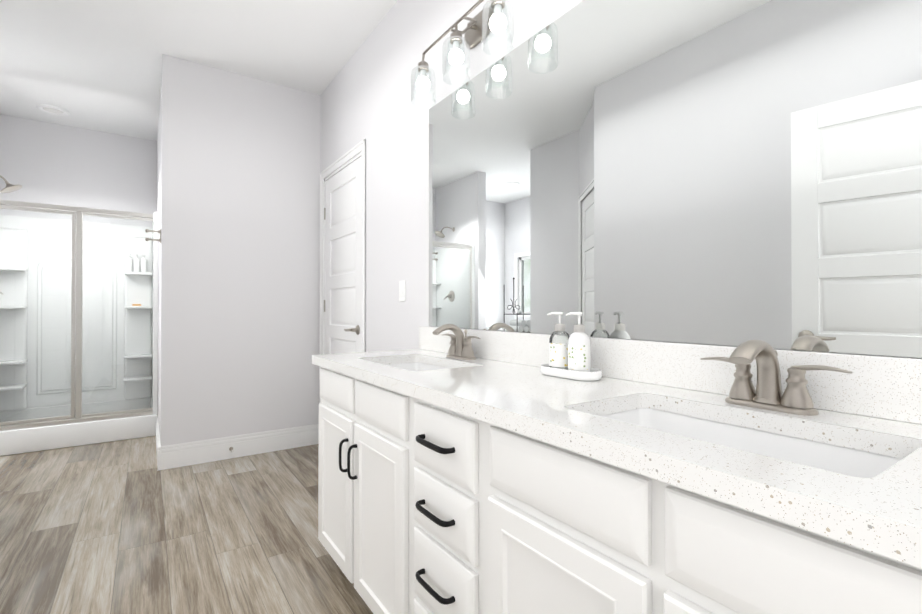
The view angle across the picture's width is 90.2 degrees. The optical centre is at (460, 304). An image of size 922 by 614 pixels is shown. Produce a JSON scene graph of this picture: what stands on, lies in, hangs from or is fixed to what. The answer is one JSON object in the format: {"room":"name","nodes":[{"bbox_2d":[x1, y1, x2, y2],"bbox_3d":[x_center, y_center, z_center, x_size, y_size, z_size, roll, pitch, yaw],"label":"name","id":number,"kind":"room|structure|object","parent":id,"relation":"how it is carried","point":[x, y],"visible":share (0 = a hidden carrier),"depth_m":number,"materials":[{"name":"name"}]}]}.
{"room":"bathroom","nodes":[
{"label":"bathroom","id":0,"kind":"room"},
{"bbox_2d":[0,114,156,226],"bbox_3d":[-3.800,-0.294,4.487,1.375,2.870,0.120,0,0,-34],"label":"wall","id":1,"kind":"structure","parent":0,"point":[42,162],"depth_m":4.46,"materials":[{"name":"white paint"}]},
{"bbox_2d":[0,436,372,613],"bbox_3d":[-1.805,1.170,1.341,4.050,0.100,7.890,0,0,-34],"label":"floor","id":2,"kind":"structure","parent":0,"point":[121,527],"depth_m":2.23,"materials":[{"name":"brown wood"}]},
{"bbox_2d":[0,175,157,455],"bbox_3d":[-3.434,0.023,4.056,1.250,2.230,0.998,0,0,-34],"label":"shower","id":3,"kind":"object","parent":2,"relation":"on","point":[78,331],"visible":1,"depth_m":4.24,"materials":[{"name":"white plastic"}]},
{"bbox_2d":[312,324,921,613],"bbox_3d":[0.263,0.596,1.173,0.583,1.046,2.512,0,0,-34],"label":"bathroom vanity","id":4,"kind":"object","parent":2,"relation":"on","point":[467,471],"visible":1,"depth_m":0.91,"materials":[{"name":"white paint"}]},
{"bbox_2d":[540,312,601,380],"bbox_3d":[0.334,0.120,1.409,0.098,0.198,0.215,0,0,-34],"label":"soap","id":5,"kind":"object","parent":4,"relation":"on","point":[571,359],"visible":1,"depth_m":1.36,"materials":[{"name":"white plastic"}]},
{"bbox_2d":[540,364,601,380],"bbox_3d":[0.334,0.206,1.408,0.098,0.028,0.215,0,0,-34],"label":"tray","id":6,"kind":"object","parent":4,"relation":"on","point":[567,371],"depth_m":1.35,"materials":[{"name":"white ceramic"}]},
{"bbox_2d":[0,0,396,140],"bbox_3d":[-1.805,-1.800,1.361,4.050,0.100,7.890,0,0,-34],"label":"ceiling","id":7,"kind":"structure","parent":0,"point":[96,65],"depth_m":3.10,"materials":[{"name":"white paint"}]},
{"bbox_2d":[36,104,69,115],"bbox_3d":[-3.619,-1.725,4.076,0.224,0.013,0.224,0,0,-34],"label":"recessed light","id":8,"kind":"object","parent":7,"relation":"in","point":[52,110],"visible":0.98,"depth_m":4.06,"materials":[{"name":"white plastic"}]},
{"bbox_2d":[157,54,319,445],"bbox_3d":[-2.165,-0.295,4.390,1.215,2.870,2.126,0,0,-34],"label":"wall","id":9,"kind":"structure","parent":0,"point":[238,183],"depth_m":3.44,"materials":[{"name":"white paint"}]},
{"bbox_2d":[145,229,160,242],"bbox_3d":[-2.141,-0.483,3.194,0.092,0.100,0.026,0,0,-34],"label":"robe hook","id":10,"kind":"object","parent":9,"relation":"attached to","point":[148,239],"visible":1,"depth_m":3.19,"materials":[{"name":"silver metal"}]},
{"bbox_2d":[155,418,159,444],"bbox_3d":[-2.362,1.055,3.576,0.017,0.160,0.988,0,0,-34],"label":"baseboard","id":11,"kind":"structure","parent":9,"relation":"attached to","point":[157,435],"depth_m":3.59,"materials":[{"name":"white wood"}]},
{"bbox_2d":[156,424,318,470],"bbox_3d":[-1.610,1.054,3.446,1.112,0.160,0.044,0,0,-34],"label":"baseboard","id":12,"kind":"structure","parent":9,"relation":"attached to","point":[192,453],"depth_m":3.41,"materials":[{"name":"white wood"}]},
{"bbox_2d":[320,0,921,358],"bbox_3d":[0.465,-0.314,1.512,0.120,2.870,5.594,0,0,-34],"label":"wall","id":13,"kind":"structure","parent":0,"point":[366,94],"depth_m":2.60,"materials":[{"name":"white paint"}]},
{"bbox_2d":[324,157,360,353],"bbox_3d":[-0.892,0.065,3.373,0.096,2.120,0.778,0,0,-34],"label":"door","id":14,"kind":"structure","parent":13,"relation":"in","point":[342,300],"depth_m":3.35,"materials":[{"name":"white wood"}]},
{"bbox_2d":[319,139,365,402],"bbox_3d":[-0.836,0.027,3.398,0.137,2.212,0.924,0,0,-34],"label":"door frame","id":15,"kind":"structure","parent":13,"relation":"attached to","point":[354,153],"depth_m":3.26,"materials":[{"name":"white wood"}]},
{"bbox_2d":[399,280,405,301],"bbox_3d":[-0.328,-0.077,2.554,0.010,0.116,0.072,0,0,-34],"label":"switch plate","id":16,"kind":"object","parent":13,"relation":"attached to","point":[402,291],"visible":1,"depth_m":2.54,"materials":[{"name":"white plastic"}]},
{"bbox_2d":[411,0,513,107],"bbox_3d":[0.006,-1.093,1.922,0.178,0.312,0.666,0,0,-34],"label":"sconce","id":17,"kind":"object","parent":13,"relation":"attached to","point":[484,22],"visible":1,"depth_m":1.89,"materials":[{"name":"clear glass"}]},
{"bbox_2d":[429,0,921,357],"bbox_3d":[0.503,-0.445,1.340,0.006,1.090,2.346,0,0,-34],"label":"mirror","id":18,"kind":"object","parent":13,"relation":"attached to","point":[728,172],"visible":1,"depth_m":1.19,"materials":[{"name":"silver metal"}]}
]}

